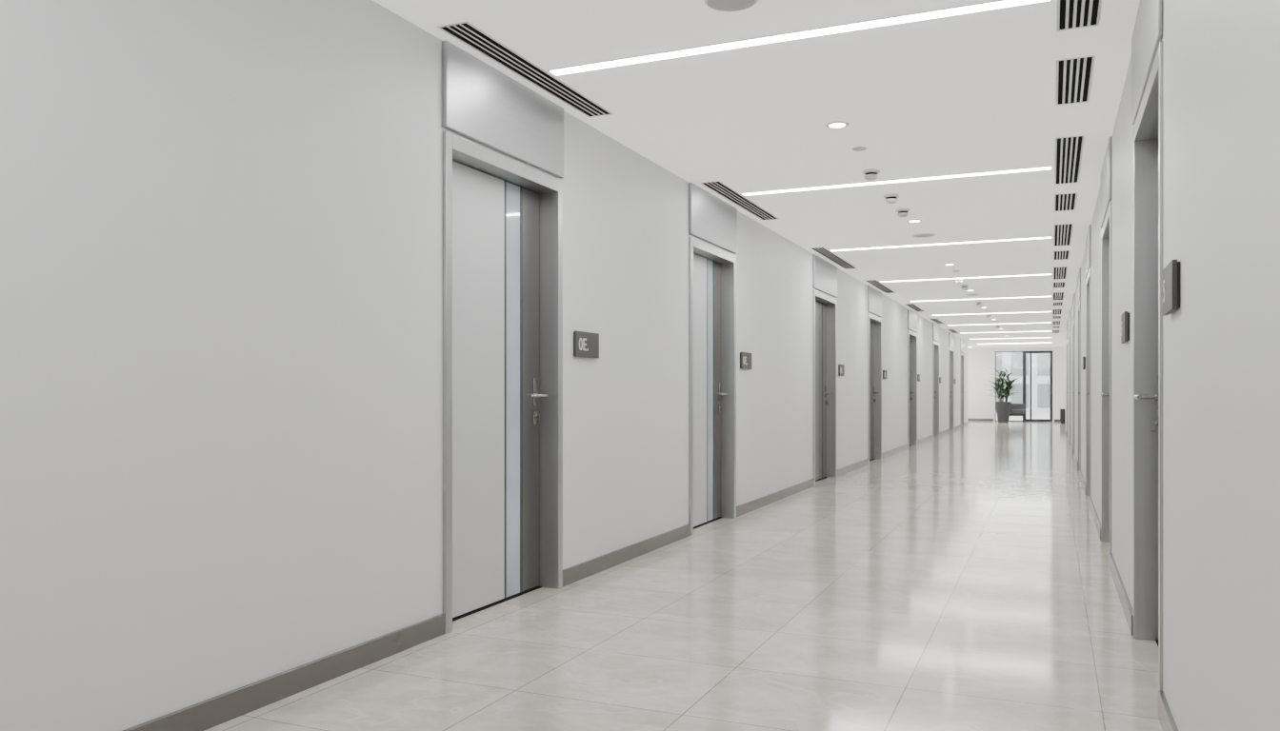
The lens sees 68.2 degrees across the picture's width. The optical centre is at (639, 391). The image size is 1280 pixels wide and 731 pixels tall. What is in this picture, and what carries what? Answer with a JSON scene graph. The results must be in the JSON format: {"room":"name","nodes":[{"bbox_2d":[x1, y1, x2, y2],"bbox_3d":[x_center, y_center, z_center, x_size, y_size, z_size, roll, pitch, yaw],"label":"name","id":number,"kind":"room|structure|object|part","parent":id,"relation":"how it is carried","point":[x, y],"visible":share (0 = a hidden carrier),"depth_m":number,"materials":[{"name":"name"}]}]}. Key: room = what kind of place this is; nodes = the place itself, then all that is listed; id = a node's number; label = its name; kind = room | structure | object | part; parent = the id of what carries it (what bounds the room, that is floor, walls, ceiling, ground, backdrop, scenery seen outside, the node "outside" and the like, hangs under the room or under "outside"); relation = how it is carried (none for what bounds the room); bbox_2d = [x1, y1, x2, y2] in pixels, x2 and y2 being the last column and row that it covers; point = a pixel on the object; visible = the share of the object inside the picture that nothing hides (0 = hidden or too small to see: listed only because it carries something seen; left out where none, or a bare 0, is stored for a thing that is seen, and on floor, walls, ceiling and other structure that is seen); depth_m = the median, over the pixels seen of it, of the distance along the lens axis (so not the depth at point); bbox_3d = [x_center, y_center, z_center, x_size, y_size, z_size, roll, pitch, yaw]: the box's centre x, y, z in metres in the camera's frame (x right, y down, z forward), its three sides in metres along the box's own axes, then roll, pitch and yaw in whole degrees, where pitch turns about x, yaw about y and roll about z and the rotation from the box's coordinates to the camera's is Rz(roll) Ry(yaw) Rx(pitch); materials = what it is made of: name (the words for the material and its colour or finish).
{"room":"office corridor","nodes":[
{"label":"office corridor","id":0,"kind":"room"},
{"bbox_2d":[0,0,967,730],"bbox_3d":[3.123,-0.245,13.910,0.320,2.690,38.000,0,0,24],"label":"wall","id":1,"kind":"structure","parent":0,"point":[221,221],"depth_m":3.30,"materials":[{"name":"paint"}]},
{"bbox_2d":[441,40,563,634],"bbox_3d":[-0.738,-0.244,4.824,0.194,2.690,1.129,0,0,24],"label":"door","id":2,"kind":"structure","parent":1,"relation":"in","point":[503,215],"depth_m":4.87,"materials":[{"name":"metal"}]},
{"bbox_3d":[-0.661,-1.393,4.791,0.025,0.393,1.129,0,0,24],"label":"transom panel","id":3,"kind":"part","parent":2,"relation":"part of","materials":[{"name":"paint"}]},
{"bbox_3d":[-0.694,-0.009,5.048,0.047,2.193,0.181,0,0,24],"label":"glazing trim","id":4,"kind":"part","parent":2,"relation":"part of","materials":[{"name":"grey glass"}]},
{"bbox_3d":[-0.571,0.147,5.234,0.034,0.075,0.030,0,0,24],"label":"keyhole plate","id":5,"kind":"part","parent":2,"relation":"part of","materials":[{"name":"silver metal"}]},
{"bbox_3d":[-0.578,0.005,5.157,0.082,0.150,0.183,0,0,24],"label":"handle","id":6,"kind":"part","parent":2,"relation":"part of","materials":[{"name":"silver metal"}]},
{"bbox_2d":[121,421,968,730],"bbox_3d":[3.277,1.054,13.843,0.017,0.092,38.000,0,0,24],"label":"baseboard","id":7,"kind":"structure","parent":1,"relation":"attached to","point":[214,711],"depth_m":3.71,"materials":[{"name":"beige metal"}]},
{"bbox_2d":[573,330,599,358],"bbox_3d":[-0.317,-0.274,5.581,0.024,0.150,0.300,0,0,24],"label":"room sign","id":8,"kind":"object","parent":1,"relation":"attached to","point":[586,345],"visible":1,"depth_m":5.56,"materials":[{"name":"silver metal"}]},
{"bbox_2d":[688,182,737,536],"bbox_3d":[0.528,-0.244,7.733,0.194,2.690,1.134,0,0,24],"label":"door","id":9,"kind":"structure","parent":1,"relation":"in","point":[711,269],"depth_m":7.92,"materials":[{"name":"metal"}]},
{"bbox_3d":[0.574,-0.009,7.958,0.047,2.193,0.182,0,0,24],"label":"glazing trim","id":10,"kind":"part","parent":9,"relation":"part of","materials":[{"name":"grey glass"}]},
{"bbox_3d":[0.606,-1.393,7.699,0.025,0.393,1.134,0,0,24],"label":"transom panel","id":11,"kind":"part","parent":9,"relation":"part of","materials":[{"name":"paint"}]},
{"bbox_3d":[0.697,0.147,8.145,0.034,0.075,0.030,0,0,24],"label":"keyhole plate","id":12,"kind":"part","parent":9,"relation":"part of","materials":[{"name":"silver metal"}]},
{"bbox_3d":[0.690,0.005,8.068,0.082,0.150,0.183,0,0,24],"label":"handle","id":13,"kind":"part","parent":9,"relation":"part of","materials":[{"name":"silver metal"}]},
{"bbox_2d":[740,352,751,369],"bbox_3d":[0.953,-0.274,8.496,0.024,0.150,0.300,0,0,24],"label":"room sign","id":14,"kind":"object","parent":1,"relation":"attached to","point":[745,357],"visible":1,"depth_m":8.44,"materials":[{"name":"silver metal"}]},
{"bbox_2d":[812,254,837,486],"bbox_3d":[2.178,-0.244,11.520,0.194,2.690,1.254,0,0,24],"label":"door","id":15,"kind":"structure","parent":1,"relation":"in","point":[824,272],"depth_m":11.84,"materials":[{"name":"metal"}]},
{"bbox_3d":[2.233,-0.009,11.769,0.047,2.193,0.203,0,0,24],"label":"glazing trim","id":16,"kind":"part","parent":15,"relation":"part of","materials":[{"name":"grey metal"}]},
{"bbox_3d":[2.255,-1.393,11.486,0.025,0.393,1.254,0,0,24],"label":"transom panel","id":17,"kind":"part","parent":15,"relation":"part of","materials":[{"name":"paint"}]},
{"bbox_3d":[2.363,0.005,11.910,0.082,0.150,0.183,0,0,24],"label":"handle","id":18,"kind":"part","parent":15,"relation":"part of","materials":[{"name":"silver metal"}]},
{"bbox_2d":[838,364,844,376],"bbox_3d":[2.634,-0.274,12.356,0.024,0.150,0.300,0,0,24],"label":"room sign","id":19,"kind":"object","parent":1,"relation":"attached to","point":[841,368],"visible":1,"depth_m":12.31,"materials":[{"name":"silver metal"}]},
{"bbox_2d":[867,285,882,464],"bbox_3d":[3.593,-0.244,14.770,0.194,2.690,1.204,0,0,24],"label":"door","id":20,"kind":"structure","parent":1,"relation":"in","point":[874,297],"depth_m":15.18,"materials":[{"name":"metal"}]},
{"bbox_3d":[3.644,-0.009,15.009,0.047,2.193,0.194,0,0,24],"label":"glazing trim","id":21,"kind":"part","parent":20,"relation":"part of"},
{"bbox_3d":[3.670,-1.393,14.736,0.025,0.393,1.204,0,0,24],"label":"transom panel","id":22,"kind":"part","parent":20,"relation":"part of","materials":[{"name":"paint"}]},
{"bbox_2d":[882,370,887,379],"bbox_3d":[4.047,-0.274,15.602,0.024,0.150,0.300,0,0,24],"label":"room sign","id":23,"kind":"object","parent":1,"relation":"attached to","point":[885,372],"visible":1,"depth_m":15.54,"materials":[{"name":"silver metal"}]},
{"bbox_2d":[907,308,917,448],"bbox_3d":[5.320,-0.244,18.735,0.194,2.690,1.234,0,0,24],"label":"door","id":24,"kind":"structure","parent":1,"relation":"in","point":[911,315],"depth_m":19.21,"materials":[{"name":"metal"}]},
{"bbox_3d":[5.397,-1.393,18.701,0.025,0.393,1.234,0,0,24],"label":"transom panel","id":25,"kind":"part","parent":24,"relation":"part of","materials":[{"name":"paint"}]},
{"bbox_2d":[932,322,939,437],"bbox_3d":[6.977,-0.244,22.540,0.194,2.690,1.214,0,0,24],"label":"door","id":26,"kind":"structure","parent":1,"relation":"in","point":[935,329],"depth_m":23.02,"materials":[{"name":"metal"}]},
{"bbox_3d":[7.054,-1.393,22.506,0.025,0.393,1.214,0,0,24],"label":"transom panel","id":27,"kind":"part","parent":26,"relation":"part of","materials":[{"name":"metal"}]},
{"bbox_2d":[948,332,954,430],"bbox_3d":[8.494,-0.244,26.024,0.194,2.690,1.214,0,0,24],"label":"door","id":28,"kind":"structure","parent":1,"relation":"in","point":[950,335],"depth_m":26.51,"materials":[{"name":"metal"}]},
{"bbox_3d":[8.571,-1.393,25.990,0.025,0.393,1.214,0,0,24],"label":"transom panel","id":29,"kind":"part","parent":28,"relation":"part of","materials":[{"name":"metal"}]},
{"bbox_2d":[960,339,964,426],"bbox_3d":[9.871,-0.244,29.187,0.194,2.690,1.114,0,0,24],"label":"door","id":30,"kind":"structure","parent":1,"relation":"in","point":[962,342],"depth_m":29.62,"materials":[{"name":"metal"}]},
{"bbox_3d":[9.873,-0.040,29.185,0.178,2.280,1.100,0,0,24],"label":"frame","id":31,"kind":"part","parent":30,"relation":"part of","materials":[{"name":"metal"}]},
{"bbox_3d":[9.949,-1.393,29.153,0.025,0.393,1.114,0,0,24],"label":"transom panel","id":32,"kind":"part","parent":30,"relation":"part of","materials":[{"name":"metal"}]},
{"bbox_2d":[204,420,1162,730],"bbox_3d":[5.115,1.150,15.251,7.600,0.100,42.350,0,0,24],"label":"floor","id":33,"kind":"structure","parent":0,"point":[960,579],"depth_m":4.27,"materials":[{"name":"tile"}]},
{"bbox_2d":[986,367,1021,422],"bbox_3d":[12.693,0.120,33.066,1.315,1.960,1.275,0,0,24],"label":"potted plant","id":34,"kind":"object","parent":33,"relation":"on","point":[1003,409],"visible":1,"depth_m":32.92,"materials":[{"name":"green plant"}]},
{"bbox_3d":[12.715,-0.089,33.065,0.466,1.064,0.480,0,0,40],"label":"stem","id":35,"kind":"part","parent":34,"relation":"part of","materials":[{"name":"green plant"}]},
{"bbox_3d":[12.713,0.735,33.075,0.530,0.730,0.530,0,0,24],"label":"pot","id":36,"kind":"part","parent":34,"relation":"part of","materials":[{"name":"grey ceramic"}]},
{"bbox_2d":[1009,403,1026,422],"bbox_3d":[13.359,0.770,33.557,0.660,0.660,0.500,0,0,24],"label":"bench","id":37,"kind":"object","parent":33,"relation":"on","point":[1016,410],"visible":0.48,"depth_m":33.39,"materials":[{"name":"grey fabric"}]},
{"bbox_3d":[13.359,0.838,33.557,0.660,0.085,0.480,0,0,24],"label":"seat frame","id":38,"kind":"part","parent":37,"relation":"part of","materials":[{"name":"black paint"}]},
{"bbox_3d":[13.359,0.720,33.557,0.660,0.160,0.500,0,0,24],"label":"seat","id":39,"kind":"part","parent":37,"relation":"part of","materials":[{"name":"grey fabric"}]},
{"bbox_3d":[13.447,0.570,33.759,0.660,0.260,0.060,0,0,24],"label":"backrest","id":40,"kind":"part","parent":37,"relation":"part of","materials":[{"name":"grey fabric"}]},
{"bbox_2d":[1060,408,1065,423],"bbox_3d":[14.616,0.850,32.009,0.700,0.500,0.435,0,0,24],"label":"base cabinet","id":41,"kind":"object","parent":33,"relation":"on","point":[1062,410],"visible":0.27,"depth_m":31.94,"materials":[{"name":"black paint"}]},
{"bbox_3d":[14.383,0.825,31.901,0.330,0.410,0.017,0,0,24],"label":"cabinet door","id":42,"kind":"part","parent":41,"relation":"part of","materials":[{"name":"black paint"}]},
{"bbox_2d":[373,0,1139,348],"bbox_3d":[5.115,-1.640,15.251,7.600,0.100,42.350,0,0,24],"label":"ceiling","id":43,"kind":"structure","parent":0,"point":[971,92],"depth_m":5.41,"materials":[{"name":"paint"}]},
{"bbox_2d":[437,20,613,117],"bbox_3d":[-0.519,-1.589,4.763,0.155,0.004,1.480,0,0,24],"label":"ceiling vent","id":44,"kind":"object","parent":43,"relation":"in","point":[465,31],"visible":1,"depth_m":4.61,"materials":[{"name":"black metal"}]},
{"bbox_2d":[704,0,758,11],"bbox_3d":[0.370,-1.586,3.831,0.218,0.010,0.218,0,0,24],"label":"ceiling speaker","id":45,"kind":"object","parent":43,"relation":"attached to","point":[717,5],"visible":1,"depth_m":3.87,"materials":[{"name":"white plastic"}]},
{"bbox_2d":[700,180,779,220],"bbox_3d":[0.871,-1.589,7.954,0.155,0.004,1.720,0,0,24],"label":"ceiling vent","id":46,"kind":"object","parent":43,"relation":"in","point":[717,187],"visible":1,"depth_m":7.82,"materials":[{"name":"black metal"}]},
{"bbox_2d":[547,0,1052,76],"bbox_3d":[0.608,-1.587,4.251,2.286,0.008,0.082,0,0,24],"label":"recessed light","id":47,"kind":"object","parent":43,"relation":"in","point":[997,4],"visible":1,"depth_m":4.19,"materials":[{"name":"white plastic"}]},
{"bbox_2d":[809,246,857,269],"bbox_3d":[2.342,-1.589,11.332,0.155,0.004,1.950,0,0,24],"label":"ceiling vent","id":48,"kind":"object","parent":43,"relation":"in","point":[823,251],"visible":1,"depth_m":11.21,"materials":[{"name":"white metal"}]},
{"bbox_2d":[825,120,848,128],"bbox_3d":[1.175,-1.587,5.629,0.138,0.008,0.138,0,0,24],"label":"recessed light","id":49,"kind":"object","parent":43,"relation":"in","point":[838,124],"visible":1,"depth_m":5.62,"materials":[{"name":"white plastic"}]},
{"bbox_2d":[852,146,866,151],"bbox_3d":[1.437,-1.585,6.180,0.096,0.013,0.096,0,0,24],"label":"disc","id":50,"kind":"object","parent":43,"relation":"attached to","point":[856,149],"visible":1,"depth_m":6.16,"materials":[{"name":"plastic"}]},
{"bbox_2d":[862,168,879,180],"bbox_3d":[1.664,-1.556,6.801,0.120,0.071,0.120,0,0,24],"label":"smoke detector","id":51,"kind":"object","parent":43,"relation":"attached to","point":[870,174],"visible":1,"depth_m":6.76,"materials":[{"name":"plastic"}]},
{"bbox_2d":[864,280,896,293],"bbox_3d":[3.670,-1.589,14.381,0.155,0.004,1.900,0,0,24],"label":"ceiling vent","id":52,"kind":"object","parent":43,"relation":"in","point":[874,283],"visible":1,"depth_m":14.25,"materials":[{"name":"white metal"}]},
{"bbox_2d":[883,193,899,203],"bbox_3d":[2.035,-1.556,7.654,0.120,0.071,0.120,0,0,24],"label":"smoke detector","id":53,"kind":"object","parent":43,"relation":"attached to","point":[890,198],"visible":1,"depth_m":7.62,"materials":[{"name":"plastic"}]},
{"bbox_2d":[740,165,1051,195],"bbox_3d":[1.873,-1.587,7.157,2.286,0.008,0.082,0,0,24],"label":"recessed light","id":54,"kind":"object","parent":43,"relation":"in","point":[1050,167],"visible":1,"depth_m":7.09,"materials":[{"name":"white plastic"}]},
{"bbox_2d":[895,207,909,217],"bbox_3d":[2.295,-1.556,8.250,0.120,0.071,0.120,0,0,24],"label":"smoke detector","id":55,"kind":"object","parent":43,"relation":"attached to","point":[904,211],"visible":1,"depth_m":8.21,"materials":[{"name":"plastic"}]},
{"bbox_2d":[906,220,921,222],"bbox_3d":[2.561,-1.587,8.810,0.138,0.008,0.138,0,0,24],"label":"recessed light","id":56,"kind":"object","parent":43,"relation":"in","point":[909,221],"visible":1,"depth_m":8.81,"materials":[{"name":"white plastic"}]},
{"bbox_2d":[904,303,924,312],"bbox_3d":[5.247,-1.589,18.002,0.155,0.004,1.800,0,0,24],"label":"ceiling vent","id":57,"kind":"object","parent":43,"relation":"in","point":[911,306],"visible":1,"depth_m":17.99,"materials":[{"name":"white metal"}]},
{"bbox_2d":[912,233,935,238],"bbox_3d":[2.890,-1.586,9.616,0.218,0.010,0.218,0,0,24],"label":"ceiling speaker","id":58,"kind":"object","parent":43,"relation":"attached to","point":[921,235],"visible":1,"depth_m":9.61,"materials":[{"name":"white plastic"}]},
{"bbox_2d":[930,319,943,324],"bbox_3d":[6.764,-1.589,21.486,0.155,0.004,1.800,0,0,24],"label":"ceiling vent","id":59,"kind":"object","parent":43,"relation":"in","point":[936,321],"visible":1,"depth_m":21.43,"materials":[{"name":"white metal"}]},
{"bbox_2d":[829,236,1051,251],"bbox_3d":[3.195,-1.587,10.192,2.286,0.008,0.082,0,0,24],"label":"recessed light","id":60,"kind":"object","parent":43,"relation":"in","point":[1050,236],"visible":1,"depth_m":10.16,"materials":[{"name":"white plastic"}]},
{"bbox_2d":[955,278,963,283],"bbox_3d":[4.499,-1.556,13.311,0.120,0.071,0.120,0,0,24],"label":"smoke detector","id":61,"kind":"object","parent":43,"relation":"attached to","point":[958,281],"visible":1,"depth_m":13.28,"materials":[{"name":"plastic"}]},
{"bbox_2d":[960,284,968,289],"bbox_3d":[4.858,-1.556,14.136,0.120,0.071,0.120,0,0,24],"label":"smoke detector","id":62,"kind":"object","parent":43,"relation":"attached to","point":[964,287],"visible":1,"depth_m":14.10,"materials":[{"name":"plastic"}]},
{"bbox_2d":[880,273,1051,282],"bbox_3d":[4.525,-1.587,13.245,2.286,0.008,0.082,0,0,24],"label":"recessed light","id":63,"kind":"object","parent":43,"relation":"in","point":[1048,273],"visible":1,"depth_m":13.18,"materials":[{"name":"white plastic"}]},
{"bbox_2d":[910,296,1051,301],"bbox_3d":[5.822,-1.587,16.225,2.286,0.008,0.082,0,0,24],"label":"recessed light","id":64,"kind":"object","parent":43,"relation":"in","point":[1031,296],"visible":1,"depth_m":16.16,"materials":[{"name":"white plastic"}]},
{"bbox_2d":[947,322,1038,325],"bbox_3d":[8.457,-1.587,22.276,2.286,0.008,0.082,0,0,24],"label":"recessed light","id":65,"kind":"object","parent":43,"relation":"in","point":[1019,323],"visible":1,"depth_m":22.30,"materials":[{"name":"white plastic"}]},
{"bbox_2d":[940,311,1051,315],"bbox_3d":[7.140,-1.587,19.250,2.286,0.008,0.082,0,0,24],"label":"recessed light","id":66,"kind":"object","parent":43,"relation":"in","point":[1033,311],"visible":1,"depth_m":19.27,"materials":[{"name":"white plastic"}]},
{"bbox_2d":[966,330,1051,333],"bbox_3d":[9.775,-1.587,25.301,2.286,0.008,0.082,0,0,24],"label":"recessed light","id":67,"kind":"object","parent":43,"relation":"in","point":[1049,330],"visible":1,"depth_m":25.22,"materials":[{"name":"white plastic"}]},
{"bbox_2d":[1052,320,1060,325],"bbox_3d":[9.697,-1.589,22.003,0.170,0.004,1.450,0,0,24],"label":"ceiling vent","id":68,"kind":"object","parent":43,"relation":"in","point":[1054,323],"visible":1,"depth_m":22.02,"materials":[{"name":"white metal"}]},
{"bbox_2d":[1052,308,1061,315],"bbox_3d":[8.351,-1.589,18.914,0.170,0.004,1.450,0,0,24],"label":"ceiling vent","id":69,"kind":"object","parent":43,"relation":"in","point":[1054,311],"visible":1,"depth_m":18.86,"materials":[{"name":"white metal"}]},
{"bbox_2d":[1052,301,1062,306],"bbox_3d":[7.611,-1.589,17.213,0.170,0.004,0.780,0,0,24],"label":"ceiling vent","id":70,"kind":"object","parent":43,"relation":"in","point":[1056,303],"visible":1,"depth_m":17.20,"materials":[{"name":"white metal"}]},
{"bbox_2d":[1052,292,1064,300],"bbox_3d":[7.006,-1.589,15.824,0.170,0.004,1.450,0,0,24],"label":"ceiling vent","id":71,"kind":"object","parent":43,"relation":"in","point":[1056,296],"visible":1,"depth_m":15.82,"materials":[{"name":"white metal"}]},
{"bbox_2d":[1052,281,1065,288],"bbox_3d":[6.265,-1.589,14.123,0.170,0.004,0.780,0,0,24],"label":"ceiling vent","id":72,"kind":"object","parent":43,"relation":"in","point":[1058,284],"visible":1,"depth_m":14.12,"materials":[{"name":"white metal"}]},
{"bbox_2d":[1053,266,1067,279],"bbox_3d":[5.660,-1.589,12.734,0.170,0.004,1.450,0,0,24],"label":"ceiling vent","id":73,"kind":"object","parent":43,"relation":"in","point":[1059,272],"visible":1,"depth_m":12.65,"materials":[{"name":"white metal"}]},
{"bbox_2d":[1053,250,1069,259],"bbox_3d":[4.919,-1.589,11.033,0.170,0.004,0.780,0,0,24],"label":"ceiling vent","id":74,"kind":"object","parent":43,"relation":"in","point":[1059,254],"visible":1,"depth_m":10.98,"materials":[{"name":"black metal"}]},
{"bbox_2d":[1053,223,1073,246],"bbox_3d":[4.314,-1.589,9.644,0.170,0.004,1.450,0,0,24],"label":"ceiling vent","id":75,"kind":"object","parent":43,"relation":"in","point":[1062,233],"visible":1,"depth_m":9.57,"materials":[{"name":"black metal"}]},
{"bbox_2d":[1054,192,1077,211],"bbox_3d":[3.574,-1.589,7.944,0.170,0.004,0.780,0,0,24],"label":"ceiling vent","id":76,"kind":"object","parent":43,"relation":"in","point":[1063,201],"visible":1,"depth_m":7.93,"materials":[{"name":"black metal"}]},
{"bbox_2d":[1054,135,1084,184],"bbox_3d":[2.969,-1.589,6.555,0.170,0.004,1.450,0,0,24],"label":"ceiling vent","id":77,"kind":"object","parent":43,"relation":"in","point":[1069,150],"visible":1,"depth_m":6.44,"materials":[{"name":"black metal"}]},
{"bbox_2d":[1055,55,1095,105],"bbox_3d":[2.228,-1.589,4.854,0.170,0.004,0.780,0,0,24],"label":"ceiling vent","id":78,"kind":"object","parent":43,"relation":"in","point":[1073,80],"visible":1,"depth_m":4.81,"materials":[{"name":"white metal"}]},
{"bbox_2d":[1056,0,1102,31],"bbox_3d":[1.623,-1.589,3.465,0.170,0.004,1.450,0,0,24],"label":"ceiling vent","id":79,"kind":"object","parent":43,"relation":"in","point":[1070,14],"visible":1,"depth_m":3.97,"materials":[{"name":"white metal"}]},
{"bbox_2d":[967,346,1065,421],"bbox_3d":[13.529,-0.245,34.574,7.200,2.690,0.200,0,0,24],"label":"wall","id":80,"kind":"structure","parent":0,"point":[981,362],"depth_m":34.76,"materials":[{"name":"white paint"}]},
{"bbox_2d":[995,351,1023,421],"bbox_3d":[13.499,-0.180,34.543,0.970,2.560,0.080,0,0,24],"label":"window","id":81,"kind":"structure","parent":80,"relation":"in","point":[995,351],"depth_m":34.42,"materials":[{"name":"clear glass"}]},
{"bbox_2d":[967,419,1059,421],"bbox_3d":[13.486,1.056,34.474,7.180,0.088,0.016,0,0,24],"label":"baseboard","id":82,"kind":"structure","parent":80,"relation":"attached to","point":[968,419],"depth_m":34.83,"materials":[{"name":"beige metal"}]},
{"bbox_2d":[1023,350,1052,421],"bbox_3d":[14.378,-0.180,34.131,0.970,2.560,0.134,0,0,24],"label":"door","id":83,"kind":"structure","parent":80,"relation":"in","point":[1041,351],"depth_m":34.19,"materials":[{"name":"clear glass"}]},
{"bbox_2d":[1065,0,1279,730],"bbox_3d":[5.055,-0.245,10.342,0.320,2.690,33.000,0,0,24],"label":"wall","id":84,"kind":"structure","parent":0,"point":[1221,58],"depth_m":2.26,"materials":[{"name":"paint"}]},
{"bbox_2d":[1066,321,1067,438],"bbox_3d":[10.003,-0.244,21.931,0.171,2.690,1.114,0,0,24],"label":"door","id":85,"kind":"structure","parent":84,"relation":"in","point":[1067,322],"depth_m":22.42,"materials":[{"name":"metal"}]},
{"bbox_2d":[1068,309,1070,443],"bbox_3d":[8.645,-0.244,18.814,0.171,2.690,1.114,0,0,24],"label":"door","id":86,"kind":"structure","parent":84,"relation":"in","point":[1070,310],"depth_m":19.30,"materials":[{"name":"metal"}]},
{"bbox_3d":[8.575,-1.393,18.845,0.017,0.393,1.114,0,0,24],"label":"transom panel","id":87,"kind":"part","parent":86,"relation":"part of","materials":[{"name":"paint"}]},
{"bbox_3d":[8.643,-0.040,18.814,0.155,2.280,1.100,0,0,24],"label":"frame","id":88,"kind":"part","parent":86,"relation":"part of","materials":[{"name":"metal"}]},
{"bbox_2d":[1072,293,1075,455],"bbox_3d":[7.288,-0.244,15.697,0.171,2.690,1.114,0,0,24],"label":"door","id":89,"kind":"structure","parent":84,"relation":"in","point":[1073,297],"depth_m":16.18,"materials":[{"name":"metal"}]},
{"bbox_3d":[7.217,-1.393,15.727,0.017,0.393,1.114,0,0,24],"label":"transom panel","id":90,"kind":"part","parent":89,"relation":"part of","materials":[{"name":"metal"}]},
{"bbox_2d":[1077,267,1080,471],"bbox_3d":[5.930,-0.244,12.579,0.171,2.690,1.114,0,0,24],"label":"door","id":91,"kind":"structure","parent":84,"relation":"in","point":[1079,271],"depth_m":13.02,"materials":[{"name":"metal"}]},
{"bbox_3d":[5.860,-1.393,12.610,0.017,0.393,1.114,0,0,24],"label":"transom panel","id":92,"kind":"part","parent":91,"relation":"part of","materials":[{"name":"paint"}]},
{"bbox_3d":[5.928,-0.040,12.579,0.155,2.280,1.100,0,0,24],"label":"frame","id":93,"kind":"part","parent":91,"relation":"part of","materials":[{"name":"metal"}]},
{"bbox_2d":[1082,356,1085,370],"bbox_3d":[4.938,-0.312,10.502,0.024,0.145,0.260,0,0,24],"label":"room sign","id":94,"kind":"object","parent":84,"relation":"attached to","point":[1084,357],"visible":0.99,"depth_m":10.39,"materials":[{"name":"silver metal"}]},
{"bbox_2d":[1085,224,1091,497],"bbox_3d":[4.573,-0.244,9.462,0.171,2.690,1.114,0,0,24],"label":"door","id":95,"kind":"structure","parent":84,"relation":"in","point":[1089,235],"depth_m":9.94,"materials":[{"name":"metal"}]},
{"bbox_3d":[4.502,-1.393,9.493,0.017,0.393,1.114,0,0,24],"label":"transom panel","id":96,"kind":"part","parent":95,"relation":"part of","materials":[{"name":"paint"}]},
{"bbox_2d":[1100,136,1111,553],"bbox_3d":[3.229,-0.244,6.377,0.171,2.690,1.144,0,0,24],"label":"door","id":97,"kind":"structure","parent":84,"relation":"in","point":[1106,172],"depth_m":6.86,"materials":[{"name":"metal"}]},
{"bbox_3d":[3.159,-1.393,6.408,0.017,0.393,1.144,0,0,24],"label":"transom panel","id":98,"kind":"part","parent":97,"relation":"part of","materials":[{"name":"paint"}]},
{"bbox_2d":[1064,428,1178,730],"bbox_3d":[4.901,1.054,10.409,0.017,0.092,33.000,0,0,24],"label":"baseboard","id":99,"kind":"structure","parent":84,"relation":"attached to","point":[1165,716],"depth_m":4.65,"materials":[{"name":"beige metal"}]},
{"bbox_2d":[1120,311,1129,343],"bbox_3d":[2.390,-0.312,4.653,0.024,0.145,0.260,0,0,24],"label":"room sign","id":100,"kind":"object","parent":84,"relation":"attached to","point":[1125,317],"visible":1,"depth_m":4.54,"materials":[{"name":"silver metal"}]},
{"bbox_3d":[2.397,-0.312,4.649,0.009,0.133,0.248,0,0,24],"label":"plate","id":101,"kind":"part","parent":100,"relation":"part of","materials":[{"name":"grey metal"}]},
{"bbox_2d":[1131,0,1162,690],"bbox_3d":[2.055,-0.244,3.682,0.171,2.690,1.164,0,0,24],"label":"door","id":102,"kind":"structure","parent":84,"relation":"in","point":[1147,46],"depth_m":4.17,"materials":[{"name":"metal"}]},
{"bbox_3d":[2.178,0.005,4.050,0.101,0.150,0.183,0,0,24],"label":"handle","id":103,"kind":"part","parent":102,"relation":"part of","materials":[{"name":"silver metal"}]},
{"bbox_3d":[1.985,-1.393,3.712,0.017,0.393,1.164,0,0,24],"label":"transom panel","id":104,"kind":"part","parent":102,"relation":"part of","materials":[{"name":"paint"}]},
{"bbox_3d":[2.238,0.147,4.104,0.034,0.075,0.030,0,0,24],"label":"keyhole plate","id":105,"kind":"part","parent":102,"relation":"part of","materials":[{"name":"silver metal"}]},
{"bbox_2d":[1162,260,1179,316],"bbox_3d":[1.616,-0.312,2.874,0.024,0.145,0.260,0,0,24],"label":"room sign","id":106,"kind":"object","parent":84,"relation":"attached to","point":[1171,271],"visible":1,"depth_m":2.79,"materials":[{"name":"silver metal"}]},
{"bbox_3d":[1.623,-0.312,2.871,0.009,0.133,0.248,0,0,24],"label":"plate","id":107,"kind":"part","parent":106,"relation":"part of","materials":[{"name":"grey metal"}]},
{"label":"outside","id":108,"kind":"structure","parent":0,"visible":0},
{"bbox_2d":[996,411,1049,420],"bbox_3d":[22.207,1.170,63.516,50.000,0.100,59.800,0,0,24],"label":"ground","id":109,"kind":"structure","parent":108,"point":[1034,415],"depth_m":41.93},
{"bbox_2d":[996,352,1049,412],"bbox_3d":[22.630,-3.390,54.470,22.000,9.020,6.050,0,0,24],"label":"building","id":110,"kind":"structure","parent":109,"relation":"on","point":[1040,362],"depth_m":51.77,"materials":[{"name":"concrete"}]}
]}

